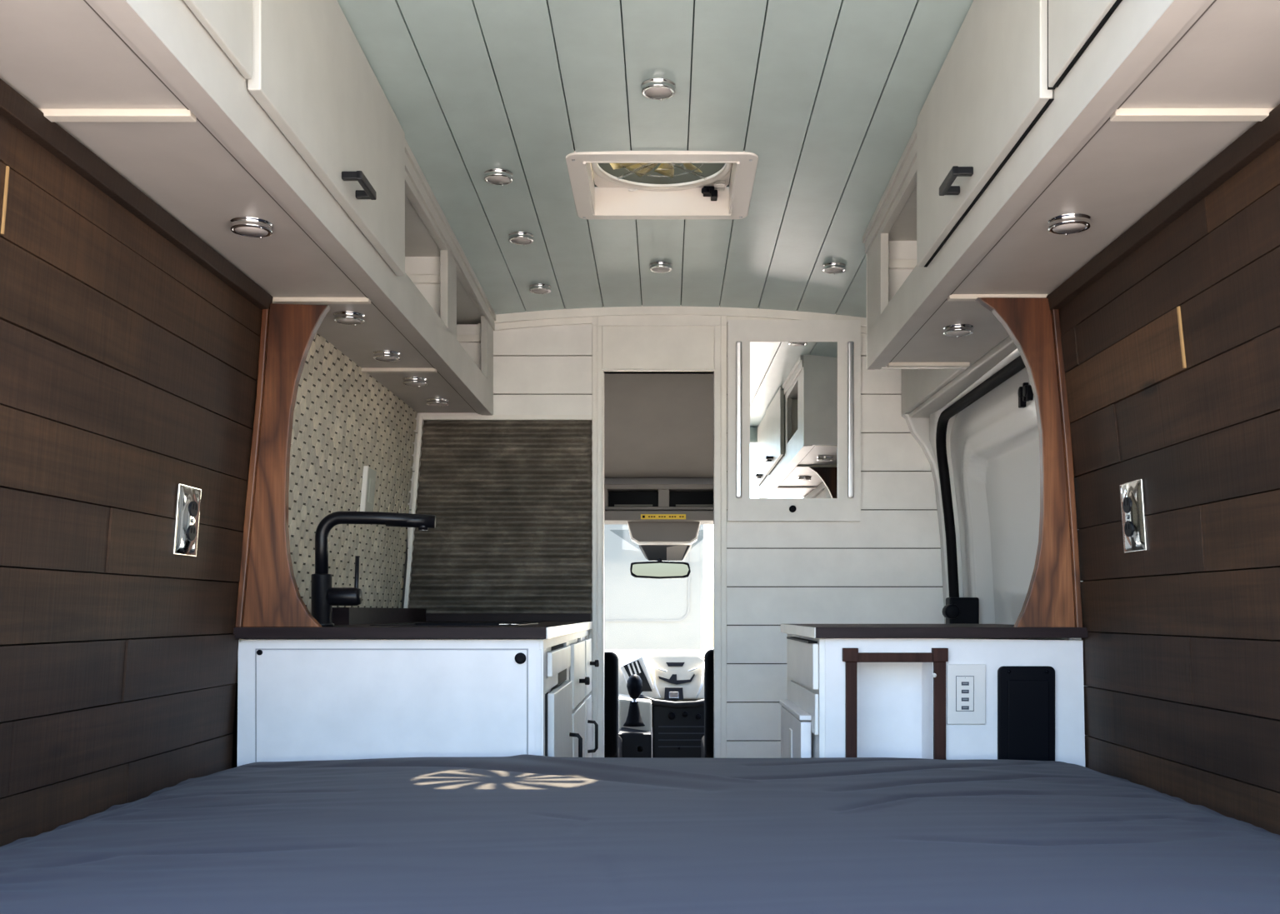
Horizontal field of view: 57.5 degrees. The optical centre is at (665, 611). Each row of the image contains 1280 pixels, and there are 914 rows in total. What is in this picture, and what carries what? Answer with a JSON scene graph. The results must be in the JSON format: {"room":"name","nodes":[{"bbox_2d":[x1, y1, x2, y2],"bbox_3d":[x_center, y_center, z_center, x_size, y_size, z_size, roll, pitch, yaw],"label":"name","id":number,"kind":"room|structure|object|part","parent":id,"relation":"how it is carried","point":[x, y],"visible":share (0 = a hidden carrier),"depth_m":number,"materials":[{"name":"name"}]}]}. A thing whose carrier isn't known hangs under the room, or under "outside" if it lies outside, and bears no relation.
{"room":"vehicle interior","nodes":[
{"label":"vehicle interior","id":0,"kind":"room"},
{"bbox_2d":[0,114,262,846],"bbox_3d":[-0.857,-0.080,2.340,0.228,2.060,2.880,0,0,0],"label":"wall","id":1,"kind":"structure","parent":0,"point":[129,368],"depth_m":1.76,"materials":[{"name":"brown wood"}]},
{"bbox_2d":[0,78,272,310],"bbox_3d":[-0.799,-0.618,1.633,0.020,0.031,1.425,0,0,0],"label":"trim","id":2,"kind":"structure","parent":1,"relation":"attached to","point":[19,112],"depth_m":1.69,"materials":[{"name":"brown wood"}]},
{"bbox_2d":[172,483,201,556],"bbox_3d":[-0.836,-0.159,2.047,0.021,0.122,0.095,0,0,0],"label":"power outlet","id":3,"kind":"object","parent":1,"relation":"attached to","point":[188,498],"visible":1,"depth_m":2.03,"materials":[{"name":"silver metal"}]},
{"bbox_2d":[187,525,196,540],"bbox_3d":[-0.833,-0.138,2.047,0.007,0.028,0.032,0,0,0],"label":"receptacle","id":4,"kind":"object","parent":3,"relation":"attached to","point":[192,529],"depth_m":2.04,"materials":[{"name":"black plastic"}]},
{"bbox_2d":[189,501,198,517],"bbox_3d":[-0.829,-0.180,2.047,0.007,0.028,0.032,0,0,0],"label":"receptacle","id":5,"kind":"object","parent":3,"relation":"attached to","point":[193,506],"depth_m":2.04,"materials":[{"name":"black plastic"}]},
{"bbox_2d":[0,0,495,415],"bbox_3d":[-0.657,-0.827,2.337,0.314,0.402,2.815,0,0,0],"label":"upper cabinet","id":6,"kind":"object","parent":1,"relation":"attached to","point":[217,112],"visible":0.94,"depth_m":1.78,"materials":[{"name":"white paint"}]},
{"bbox_3d":[-0.547,-0.860,1.235,0.010,0.324,0.590,0,0,0],"label":"door","id":7,"kind":"part","parent":6,"relation":"part of","materials":[{"name":"white paint"}]},
{"bbox_2d":[230,216,273,238],"bbox_3d":[-0.680,-0.631,1.917,0.068,0.016,0.068,0,0,0],"label":"puck light","id":8,"kind":"object","parent":6,"relation":"attached to","point":[250,227],"visible":1,"depth_m":1.90,"materials":[{"name":"silver metal"}]},
{"bbox_3d":[-0.543,-0.846,1.964,0.018,0.317,0.852,0,0,0],"label":"door","id":9,"kind":"part","parent":6,"relation":"part of","materials":[{"name":"white paint"}]},
{"bbox_2d":[332,310,364,325],"bbox_3d":[-0.681,-0.631,2.509,0.068,0.016,0.068,0,0,0],"label":"puck light","id":10,"kind":"object","parent":6,"relation":"attached to","point":[347,317],"visible":1,"depth_m":2.49,"materials":[{"name":"silver metal"}]},
{"bbox_3d":[-0.517,-0.719,1.968,0.034,0.015,0.098,0,0,0],"label":"handle","id":11,"kind":"part","parent":6,"relation":"part of","materials":[{"name":"black metal"}]},
{"bbox_2d":[372,350,400,362],"bbox_3d":[-0.689,-0.631,2.881,0.068,0.016,0.068,0,0,0],"label":"puck light","id":12,"kind":"object","parent":6,"relation":"attached to","point":[382,355],"visible":1,"depth_m":2.86,"materials":[{"name":"silver metal"}]},
{"bbox_2d":[402,376,427,386],"bbox_3d":[-0.688,-0.631,3.201,0.068,0.016,0.068,0,0,0],"label":"puck light","id":13,"kind":"object","parent":6,"relation":"attached to","point":[408,381],"visible":1,"depth_m":3.18,"materials":[{"name":"silver metal"}]},
{"bbox_2d":[425,398,449,406],"bbox_3d":[-0.688,-0.631,3.517,0.068,0.016,0.068,0,0,0],"label":"puck light","id":14,"kind":"object","parent":6,"relation":"attached to","point":[431,402],"visible":1,"depth_m":3.50,"materials":[{"name":"silver metal"}]},
{"bbox_3d":[-0.549,-0.944,3.067,0.014,0.084,1.355,0,0,0],"label":"moulding","id":15,"kind":"part","parent":6,"relation":"part of","materials":[{"name":"white paint"}]},
{"bbox_2d":[235,303,330,627],"bbox_3d":[-0.767,-0.293,2.341,0.183,0.649,0.032,0,0,0],"label":"arch panel","id":16,"kind":"object","parent":1,"relation":"attached to","point":[269,596],"visible":0.96,"depth_m":2.33,"materials":[{"name":"brown wood"}]},
{"bbox_2d":[239,296,417,642],"bbox_3d":[-0.832,-0.294,3.045,0.071,0.712,1.399,0,0,0],"label":"tile backsplash","id":17,"kind":"structure","parent":1,"relation":"attached to","point":[345,421],"depth_m":3.01,"materials":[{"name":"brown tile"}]},
{"bbox_2d":[360,465,376,511],"bbox_3d":[-0.817,-0.332,3.208,0.023,0.124,0.104,0,0,0],"label":"wall plate","id":18,"kind":"object","parent":17,"relation":"attached to","point":[367,492],"visible":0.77,"depth_m":3.19,"materials":[{"name":"white plastic"}]},
{"bbox_2d":[367,478,374,503],"bbox_3d":[-0.812,-0.333,3.212,0.008,0.065,0.035,0,0,0],"label":"rocker switch","id":19,"kind":"object","parent":18,"relation":"attached to","point":[371,481],"depth_m":3.21,"materials":[{"name":"white plastic"}]},
{"bbox_3d":[-0.817,-0.332,3.212,0.018,0.120,0.095,0,0,0],"label":"plate","id":20,"kind":"part","parent":18,"relation":"part of","materials":[{"name":"white plastic"}]},
{"bbox_2d":[336,0,973,317],"bbox_3d":[0.000,-1.019,2.340,1.800,0.218,2.920,0,0,0],"label":"ceiling","id":21,"kind":"structure","parent":0,"point":[829,97],"depth_m":2.38,"materials":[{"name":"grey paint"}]},
{"bbox_2d":[484,168,513,185],"bbox_3d":[-0.381,-0.987,2.651,0.068,0.016,0.068,0,0,0],"label":"recessed light","id":22,"kind":"object","parent":21,"relation":"in","point":[493,176],"visible":1,"depth_m":2.64,"materials":[{"name":"silver metal"}]},
{"bbox_2d":[508,231,534,244],"bbox_3d":[-0.379,-0.975,3.050,0.068,0.016,0.068,0,0,0],"label":"recessed light","id":23,"kind":"object","parent":21,"relation":"in","point":[516,237],"visible":1,"depth_m":3.03,"materials":[{"name":"silver metal"}]},
{"bbox_2d":[529,283,551,294],"bbox_3d":[-0.376,-0.963,3.483,0.068,0.016,0.068,0,0,0],"label":"recessed light","id":24,"kind":"object","parent":21,"relation":"in","point":[537,288],"visible":1,"depth_m":3.46,"materials":[{"name":"silver metal"}]},
{"bbox_2d":[640,77,675,100],"bbox_3d":[-0.015,-1.011,2.260,0.068,0.016,0.068,0,0,0],"label":"recessed light","id":25,"kind":"object","parent":21,"relation":"in","point":[656,88],"visible":1,"depth_m":2.25,"materials":[{"name":"silver metal"}]},
{"bbox_2d":[649,261,672,273],"bbox_3d":[-0.014,-0.980,3.324,0.068,0.016,0.068,0,0,0],"label":"recessed light","id":26,"kind":"object","parent":21,"relation":"in","point":[655,267],"visible":1,"depth_m":3.31,"materials":[{"name":"silver metal"}]},
{"bbox_2d":[565,150,758,219],"bbox_3d":[-0.009,-1.094,2.752,0.427,0.212,0.392,0,0,0],"label":"fan","id":27,"kind":"object","parent":21,"relation":"attached to","point":[616,184],"visible":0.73,"depth_m":2.90,"materials":[{"name":"white plastic"}]},
{"bbox_3d":[-0.010,-1.088,2.757,0.288,0.034,0.286,0,0,0],"label":"fan blade","id":28,"kind":"part","parent":27,"relation":"part of","materials":[{"name":"beige"}]},
{"bbox_3d":[0.108,-1.039,2.894,0.040,0.028,0.039,0,0,0],"label":"crank knob","id":29,"kind":"part","parent":27,"relation":"part of","materials":[{"name":"black plastic"}]},
{"bbox_2d":[821,261,845,274],"bbox_3d":[0.472,-0.962,3.269,0.068,0.016,0.068,0,0,0],"label":"recessed light","id":30,"kind":"object","parent":21,"relation":"in","point":[836,267],"visible":1,"depth_m":3.25,"materials":[{"name":"silver metal"}]},
{"bbox_2d":[604,478,713,758],"bbox_3d":[0.000,-0.050,4.850,1.960,2.000,2.100,0,0,0],"label":"shell","id":31,"kind":"object","parent":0,"point":[607,481],"visible":0.01,"depth_m":4.74,"materials":[{"name":"grey paint"}]},
{"bbox_2d":[604,374,713,478],"bbox_3d":[0.000,-0.740,4.210,1.900,0.423,0.822,0,0,0],"label":"headliner","id":32,"kind":"structure","parent":31,"relation":"attached to","point":[657,426],"depth_m":4.28,"materials":[{"name":"fabric"}]},
{"bbox_2d":[604,484,713,560],"bbox_3d":[-0.079,-0.357,4.793,2.464,0.292,0.414,0,0,0],"label":"console","id":33,"kind":"object","parent":31,"relation":"attached to","point":[664,520],"visible":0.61,"depth_m":4.66,"materials":[{"name":"plastic"}]},
{"bbox_2d":[604,484,713,510],"bbox_3d":[-0.079,-0.452,4.700,2.464,0.102,0.200,0,0,0],"label":"shelf","id":34,"kind":"object","parent":33,"relation":"attached to","point":[617,497],"depth_m":4.63,"materials":[{"name":"plastic"}]},
{"bbox_2d":[630,558,690,579],"bbox_3d":[-0.022,-0.193,4.843,0.250,0.114,0.088,0,0,0],"label":"mirror","id":35,"kind":"object","parent":33,"relation":"attached to","point":[659,569],"visible":1,"depth_m":4.80,"materials":[{"name":"black plastic"}]},
{"bbox_2d":[631,563,689,576],"bbox_3d":[-0.022,-0.171,4.800,0.234,0.056,0.002,0,0,0],"label":"mirror glass","id":36,"kind":"object","parent":35,"relation":"attached to","point":[637,569],"depth_m":4.80,"materials":[{"name":"grey"}]},
{"bbox_2d":[642,515,684,518],"bbox_3d":[-0.011,-0.373,4.586,0.163,0.010,0.001,0,0,0],"label":"print","id":37,"kind":"object","parent":33,"relation":"attached to","point":[643,517],"depth_m":4.59,"materials":[{"name":"yellow plastic"}]},
{"bbox_2d":[400,323,944,758],"bbox_3d":[0.025,-0.045,3.775,1.890,1.990,0.050,0,0,0],"label":"wall","id":38,"kind":"structure","parent":0,"point":[884,567],"depth_m":3.75,"materials":[{"name":"white paint"}]},
{"bbox_2d":[403,415,592,608],"bbox_3d":[-0.537,-0.309,3.735,0.601,0.638,0.030,0,0,0],"label":"trim","id":39,"kind":"structure","parent":38,"relation":"attached to","point":[422,417],"depth_m":3.73,"materials":[{"name":"white wood"}]},
{"bbox_2d":[408,420,591,613],"bbox_3d":[-0.533,-0.294,3.736,0.593,0.639,0.014,0,0,0],"label":"metal panel","id":40,"kind":"object","parent":38,"relation":"attached to","point":[510,501],"visible":0.98,"depth_m":3.73,"materials":[{"name":"metal"}]},
{"bbox_2d":[592,305,726,758],"bbox_3d":[-0.021,-0.022,3.767,0.431,1.945,0.067,0,0,0],"label":"door frame","id":41,"kind":"structure","parent":38,"relation":"in","point":[636,344],"depth_m":3.74,"materials":[{"name":"white wood"}]},
{"bbox_2d":[478,305,866,334],"bbox_3d":[0.050,-0.932,3.740,1.300,0.094,0.023,0,0,0],"label":"trim","id":42,"kind":"structure","parent":38,"relation":"attached to","point":[526,319],"depth_m":3.73,"materials":[{"name":"white wood"}]},
{"bbox_2d":[727,320,860,521],"bbox_3d":[0.409,-0.609,3.725,0.423,0.640,0.047,0,0,0],"label":"mirror cabinet","id":43,"kind":"object","parent":38,"relation":"attached to","point":[794,386],"visible":1,"depth_m":3.72,"materials":[{"name":"white paint"}]},
{"bbox_3d":[0.403,-0.326,3.708,0.022,0.022,0.013,0,0,0],"label":"knob","id":44,"kind":"part","parent":43,"relation":"part of","materials":[{"name":"black plastic"}]},
{"bbox_2d":[750,341,837,498],"bbox_3d":[0.407,-0.610,3.720,0.279,0.499,0.004,0,0,0],"label":"mirror","id":45,"kind":"object","parent":43,"relation":"attached to","point":[793,385],"depth_m":3.72,"materials":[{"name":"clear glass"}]},
{"bbox_2d":[1058,140,1279,834],"bbox_3d":[0.835,-0.080,1.640,0.226,2.060,1.480,0,0,0],"label":"wall","id":46,"kind":"structure","parent":0,"point":[1171,356],"depth_m":1.84,"materials":[{"name":"brown wood"}]},
{"bbox_2d":[975,297,1082,627],"bbox_3d":[0.728,-0.298,2.341,0.207,0.662,0.032,0,0,0],"label":"arch panel","id":47,"kind":"object","parent":46,"relation":"attached to","point":[1052,599],"visible":0.87,"depth_m":2.33,"materials":[{"name":"brown wood"}]},
{"bbox_2d":[862,0,1279,369],"bbox_3d":[0.628,-0.829,1.981,0.322,0.405,2.102,0,0,0],"label":"upper cabinet","id":48,"kind":"object","parent":46,"relation":"attached to","point":[1036,112],"visible":0.91,"depth_m":1.75,"materials":[{"name":"white paint"}]},
{"bbox_3d":[0.516,-0.959,2.675,0.014,0.065,0.690,0,0,0],"label":"moulding","id":49,"kind":"part","parent":48,"relation":"part of","materials":[{"name":"white paint"}]},
{"bbox_3d":[0.650,-0.815,3.026,0.258,0.370,0.012,0,0,0],"label":"panel","id":50,"kind":"part","parent":48,"relation":"part of","materials":[{"name":"white paint"}]},
{"bbox_3d":[0.484,-0.719,1.948,0.034,0.015,0.098,0,0,0],"label":"handle","id":51,"kind":"part","parent":48,"relation":"part of","materials":[{"name":"black metal"}]},
{"bbox_2d":[942,324,974,337],"bbox_3d":[0.657,-0.631,2.619,0.068,0.016,0.068,0,0,0],"label":"puck light","id":52,"kind":"object","parent":48,"relation":"attached to","point":[954,330],"visible":1,"depth_m":2.60,"materials":[{"name":"silver metal"}]},
{"bbox_3d":[0.510,-0.848,1.946,0.018,0.319,0.768,0,0,0],"label":"door","id":53,"kind":"part","parent":48,"relation":"part of","materials":[{"name":"white paint"}]},
{"bbox_2d":[1047,213,1090,235],"bbox_3d":[0.657,-0.631,1.900,0.068,0.016,0.068,0,0,0],"label":"puck light","id":54,"kind":"object","parent":48,"relation":"attached to","point":[1067,223],"visible":1,"depth_m":1.89,"materials":[{"name":"silver metal"}]},
{"bbox_3d":[0.514,-0.862,1.247,0.010,0.327,0.614,0,0,0],"label":"door","id":55,"kind":"part","parent":48,"relation":"part of","materials":[{"name":"white paint"}]},
{"bbox_2d":[1120,479,1147,553],"bbox_3d":[0.819,-0.167,2.053,0.020,0.123,0.095,0,0,0],"label":"power outlet","id":56,"kind":"object","parent":46,"relation":"attached to","point":[1132,503],"visible":1,"depth_m":2.04,"materials":[{"name":"silver metal"}]},
{"bbox_2d":[1122,497,1131,513],"bbox_3d":[0.812,-0.187,2.053,0.006,0.028,0.032,0,0,0],"label":"receptacle","id":57,"kind":"object","parent":56,"relation":"attached to","point":[1127,502],"depth_m":2.05,"materials":[{"name":"black plastic"}]},
{"bbox_2d":[1124,520,1133,536],"bbox_3d":[0.815,-0.146,2.053,0.006,0.028,0.032,0,0,0],"label":"receptacle","id":58,"kind":"object","parent":56,"relation":"attached to","point":[1128,525],"depth_m":2.05,"materials":[{"name":"black plastic"}]},
{"bbox_2d":[1046,104,1279,310],"bbox_3d":[0.774,-0.618,1.633,0.021,0.031,1.425,0,0,0],"label":"trim","id":59,"kind":"structure","parent":46,"relation":"attached to","point":[1262,135],"depth_m":1.75,"materials":[{"name":"brown wood"}]},
{"bbox_3d":[0.000,0.975,3.410,1.860,0.050,4.980,0,0,0],"label":"floor","id":60,"kind":"structure","parent":0,"visible":0},
{"bbox_2d":[236,630,599,766],"bbox_3d":[-0.534,0.503,3.040,0.668,0.894,1.410,0,0,0],"label":"base cabinet","id":61,"kind":"object","parent":60,"relation":"on","point":[298,699],"visible":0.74,"depth_m":2.34,"materials":[{"name":"white paint"}]},
{"bbox_3d":[-0.550,0.363,2.342,0.543,0.573,0.003,0,0,0],"label":"access panel","id":62,"kind":"part","parent":61,"relation":"part of","materials":[{"name":"white paint"}]},
{"bbox_2d":[233,607,592,639],"bbox_3d":[-0.548,0.022,3.035,0.626,0.065,1.426,0,0,0],"label":"countertop","id":63,"kind":"structure","parent":61,"relation":"on","point":[349,622],"depth_m":2.52,"materials":[{"name":"black stone"}]},
{"bbox_2d":[310,510,435,626],"bbox_3d":[-0.630,-0.092,2.500,0.268,0.246,0.052,0,0,0],"label":"faucet","id":64,"kind":"object","parent":63,"relation":"on","point":[323,596],"visible":0.97,"depth_m":2.49,"materials":[{"name":"black metal"}]},
{"bbox_3d":[-0.689,-0.032,2.500,0.068,0.039,0.039,0,0,0],"label":"lever","id":65,"kind":"part","parent":64,"relation":"part of","materials":[{"name":"black metal"}]},
{"bbox_3d":[-0.663,-0.077,2.500,0.013,0.084,0.012,0,0,0],"label":"lever handle","id":66,"kind":"part","parent":64,"relation":"part of","materials":[{"name":"black metal"}]},
{"bbox_3d":[-0.625,-0.143,2.504,0.252,0.145,0.030,0,0,-3],"label":"spout","id":67,"kind":"part","parent":64,"relation":"part of","materials":[{"name":"black metal"}]},
{"bbox_2d":[369,623,538,625],"bbox_3d":[-0.500,0.109,2.829,0.336,0.162,0.458,0,0,0],"label":"sink","id":68,"kind":"object","parent":63,"relation":"in","point":[392,624],"visible":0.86,"depth_m":2.66,"materials":[{"name":"black metal"}]},
{"bbox_2d":[400,624,510,624],"bbox_3d":[-0.500,0.111,2.835,0.316,0.158,0.426,0,0,0],"label":"basin","id":69,"kind":"object","parent":68,"relation":"in","point":[400,624],"depth_m":3.04,"materials":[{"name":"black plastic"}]},
{"bbox_3d":[-0.239,0.110,2.638,0.011,0.051,0.465,0,0,0],"label":"drawer","id":70,"kind":"part","parent":61,"relation":"part of","materials":[{"name":"white paint"}]},
{"bbox_3d":[-0.238,0.410,2.650,0.014,0.480,0.470,0,0,0],"label":"door","id":71,"kind":"part","parent":61,"relation":"part of","materials":[{"name":"white paint"}]},
{"bbox_3d":[-0.250,0.503,3.045,0.008,0.894,1.400,0,0,0],"label":"frame","id":72,"kind":"part","parent":61,"relation":"part of","materials":[{"name":"white paint"}]},
{"bbox_3d":[-0.216,0.350,2.800,0.032,0.120,0.010,0,0,0],"label":"handle","id":73,"kind":"part","parent":61,"relation":"part of","materials":[{"name":"black metal"}]},
{"bbox_3d":[-0.239,0.167,3.180,0.011,0.166,0.400,0,0,0],"label":"drawer","id":74,"kind":"part","parent":61,"relation":"part of","materials":[{"name":"white paint"}]},
{"bbox_3d":[-0.239,0.455,3.180,0.011,0.390,0.400,0,0,0],"label":"door","id":75,"kind":"part","parent":61,"relation":"part of","materials":[{"name":"white paint"}]},
{"bbox_3d":[-0.220,0.188,3.160,0.028,0.022,0.022,0,0,0],"label":"knob","id":76,"kind":"part","parent":61,"relation":"part of","materials":[{"name":"black metal"}]},
{"bbox_3d":[-0.239,0.167,3.567,0.011,0.166,0.265,0,0,0],"label":"drawer","id":77,"kind":"part","parent":61,"relation":"part of","materials":[{"name":"white paint"}]},
{"bbox_3d":[-0.239,0.455,3.567,0.011,0.390,0.265,0,0,0],"label":"door","id":78,"kind":"part","parent":61,"relation":"part of","materials":[{"name":"white paint"}]},
{"bbox_3d":[-0.219,0.375,3.500,0.032,0.100,0.010,0,0,0],"label":"handle","id":79,"kind":"part","parent":61,"relation":"part of","materials":[{"name":"black metal"}]},
{"bbox_3d":[-0.220,0.160,3.600,0.028,0.022,0.022,0,0,0],"label":"knob","id":80,"kind":"part","parent":61,"relation":"part of","materials":[{"name":"black metal"}]},
{"bbox_2d":[604,651,622,757],"bbox_3d":[-0.447,0.449,4.440,0.546,1.003,0.520,0,0,0],"label":"seat","id":81,"kind":"object","parent":60,"relation":"on","point":[612,741],"visible":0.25,"depth_m":4.18,"materials":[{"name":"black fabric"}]},
{"bbox_2d":[614,735,622,757],"bbox_3d":[-0.447,0.570,4.460,0.546,0.160,0.480,0,0,0],"label":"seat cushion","id":82,"kind":"object","parent":81,"relation":"on","point":[619,754],"depth_m":4.47,"materials":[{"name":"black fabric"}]},
{"bbox_2d":[0,754,1279,913],"bbox_3d":[-0.014,0.611,1.605,1.724,0.678,1.350,0,0,0],"label":"bed","id":83,"kind":"object","parent":60,"relation":"on","point":[519,834],"visible":1,"depth_m":1.40,"materials":[{"name":"blue fabric"}]},
{"bbox_2d":[604,650,708,758],"bbox_3d":[0.000,0.561,5.175,1.800,0.775,0.951,0,0,0],"label":"dashboard","id":84,"kind":"object","parent":60,"relation":"on","point":[671,699],"visible":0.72,"depth_m":4.95,"materials":[{"name":"plastic"}]},
{"bbox_2d":[623,674,644,726],"bbox_3d":[-0.128,0.357,4.720,0.090,0.209,0.090,0,0,0],"label":"gear shifter","id":85,"kind":"object","parent":84,"relation":"attached to","point":[634,683],"visible":1,"depth_m":4.70,"materials":[{"name":"black plastic"}]},
{"bbox_3d":[-0.126,0.302,4.720,0.064,0.098,0.064,0,0,0],"label":"knob","id":86,"kind":"part","parent":85,"relation":"part of","materials":[{"name":"black plastic"}]},
{"bbox_2d":[623,660,652,693],"bbox_3d":[-0.119,0.284,4.978,0.124,0.156,0.007,0,0,0],"label":"vent","id":87,"kind":"object","parent":84,"relation":"attached to","point":[638,667],"depth_m":4.97,"materials":[{"name":"black plastic"}]},
{"bbox_3d":[0.025,0.442,4.943,0.032,0.032,0.014,0,0,0],"label":"control knob","id":88,"kind":"part","parent":84,"relation":"part of","materials":[{"name":"black plastic"}]},
{"bbox_2d":[640,655,704,699],"bbox_3d":[0.043,0.286,5.068,0.313,0.199,0.264,0,0,0],"label":"console","id":89,"kind":"object","parent":84,"relation":"attached to","point":[662,677],"depth_m":5.00,"materials":[{"name":"white plastic"}]},
{"bbox_3d":[0.081,0.435,4.943,0.026,0.026,0.014,0,0,0],"label":"control knob","id":90,"kind":"part","parent":84,"relation":"part of","materials":[{"name":"black plastic"}]},
{"bbox_3d":[0.138,0.446,4.943,0.026,0.026,0.014,0,0,0],"label":"control knob","id":91,"kind":"part","parent":84,"relation":"part of","materials":[{"name":"black plastic"}]},
{"bbox_2d":[700,649,713,758],"bbox_3d":[0.430,0.444,4.440,0.579,1.012,0.520,0,0,0],"label":"seat","id":92,"kind":"object","parent":60,"relation":"on","point":[707,742],"visible":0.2,"depth_m":4.18,"materials":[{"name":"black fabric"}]},
{"bbox_2d":[700,735,709,758],"bbox_3d":[0.430,0.570,4.460,0.579,0.160,0.480,0,0,0],"label":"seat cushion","id":93,"kind":"object","parent":92,"relation":"on","point":[703,755],"depth_m":4.45,"materials":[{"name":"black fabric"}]},
{"bbox_2d":[779,700,811,758],"bbox_3d":[0.287,0.582,2.612,0.026,0.736,0.425,0,0,0],"label":"storage box","id":94,"kind":"object","parent":60,"relation":"on","point":[795,723],"visible":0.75,"depth_m":2.54,"materials":[{"name":"white paint"}]},
{"bbox_3d":[0.276,0.380,2.580,0.004,0.240,0.040,0,0,0],"label":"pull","id":95,"kind":"part","parent":94,"relation":"part of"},
{"bbox_3d":[0.287,0.219,2.612,0.025,0.010,0.425,0,0,0],"label":"lid","id":96,"kind":"part","parent":94,"relation":"part of","materials":[{"name":"white paint"}]},
{"bbox_2d":[786,633,1084,766],"bbox_3d":[0.569,0.502,2.657,0.558,0.896,0.656,0,0,0],"label":"base cabinet","id":97,"kind":"object","parent":60,"relation":"on","point":[863,697],"visible":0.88,"depth_m":2.35,"materials":[{"name":"white paint"}]},
{"bbox_3d":[0.299,0.063,2.587,0.018,0.004,0.425,0,0,0],"label":"finger pull","id":98,"kind":"part","parent":97,"relation":"part of","materials":[{"name":"black plastic"}]},
{"bbox_3d":[0.303,0.112,2.594,0.012,0.093,0.473,0,0,0],"label":"drawer","id":99,"kind":"part","parent":97,"relation":"part of","materials":[{"name":"white paint"}]},
{"bbox_3d":[0.305,0.208,2.594,0.008,0.083,0.473,0,0,0],"label":"drawer","id":100,"kind":"part","parent":97,"relation":"part of","materials":[{"name":"white paint"}]},
{"bbox_3d":[0.315,0.502,2.663,0.012,0.896,0.625,0,0,0],"label":"frame","id":101,"kind":"part","parent":97,"relation":"part of","materials":[{"name":"white paint"}]},
{"bbox_3d":[0.459,0.361,2.339,0.210,0.577,0.020,0,0,0],"label":"recess frame","id":102,"kind":"part","parent":97,"relation":"part of","materials":[{"name":"brown wood"}]},
{"bbox_2d":[780,624,1088,638],"bbox_3d":[0.569,0.043,2.663,0.546,0.022,0.681,0,0,0],"label":"countertop","id":103,"kind":"structure","parent":97,"relation":"on","point":[812,631],"depth_m":2.32,"materials":[{"name":"black stone"}]},
{"bbox_2d":[946,664,985,724],"bbox_3d":[0.603,0.166,2.340,0.078,0.121,0.009,0,0,0],"label":"outlet","id":104,"kind":"object","parent":97,"relation":"attached to","point":[966,683],"visible":1,"depth_m":2.34,"materials":[{"name":"white plastic"}]},
{"bbox_2d":[997,665,1054,761],"bbox_3d":[0.723,0.320,2.338,0.114,0.420,0.014,0,0,0],"label":"access cover","id":105,"kind":"object","parent":97,"relation":"attached to","point":[1026,694],"visible":0.55,"depth_m":2.33,"materials":[{"name":"black plastic"}]},
{"bbox_3d":[0.725,0.324,2.332,0.082,0.373,0.003,0,0,0],"label":"panel","id":106,"kind":"part","parent":105,"relation":"part of","materials":[{"name":"black plastic"}]},
{"bbox_3d":[0.965,-0.080,2.900,0.070,2.060,1.800,0,0,0],"label":"wall","id":107,"kind":"structure","parent":0,"visible":0},
{"bbox_2d":[901,413,947,597],"bbox_3d":[0.858,-0.085,3.724,0.205,1.090,0.048,0,0,0],"label":"trim","id":108,"kind":"structure","parent":107,"relation":"attached to","point":[918,427],"depth_m":3.70,"materials":[{"name":"white paint"}]},
{"bbox_2d":[901,334,1017,418],"bbox_3d":[0.843,-0.822,3.058,0.175,0.416,1.375,0,0,0],"label":"trim","id":109,"kind":"structure","parent":107,"relation":"attached to","point":[924,392],"depth_m":3.35,"materials":[{"name":"white paint"}]},
{"bbox_2d":[929,348,1024,624],"bbox_3d":[0.886,-0.128,2.913,0.144,1.057,1.626,0,0,0],"label":"door frame","id":110,"kind":"structure","parent":107,"relation":"attached to","point":[934,417],"depth_m":3.67,"materials":[{"name":"black rubber"}]},
{"bbox_2d":[935,355,1088,735],"bbox_3d":[0.940,-0.075,2.900,0.240,2.050,1.800,0,0,0],"label":"sliding door","id":111,"kind":"structure","parent":107,"relation":"in","point":[994,441],"depth_m":3.36,"materials":[{"name":"white metal"}]},
{"label":"outside","id":112,"kind":"structure","parent":0,"visible":0},
{"bbox_3d":[0.000,1.560,10.000,80.000,0.020,80.000,0,0,0],"label":"ground","id":113,"kind":"structure","parent":112,"visible":0},
{"bbox_2d":[604,524,704,649],"bbox_3d":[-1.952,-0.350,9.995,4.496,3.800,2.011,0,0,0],"label":"windshield","id":114,"kind":"object","parent":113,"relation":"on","point":[640,613],"visible":0.11,"depth_m":9.00,"materials":[{"name":"grey"}]}
]}

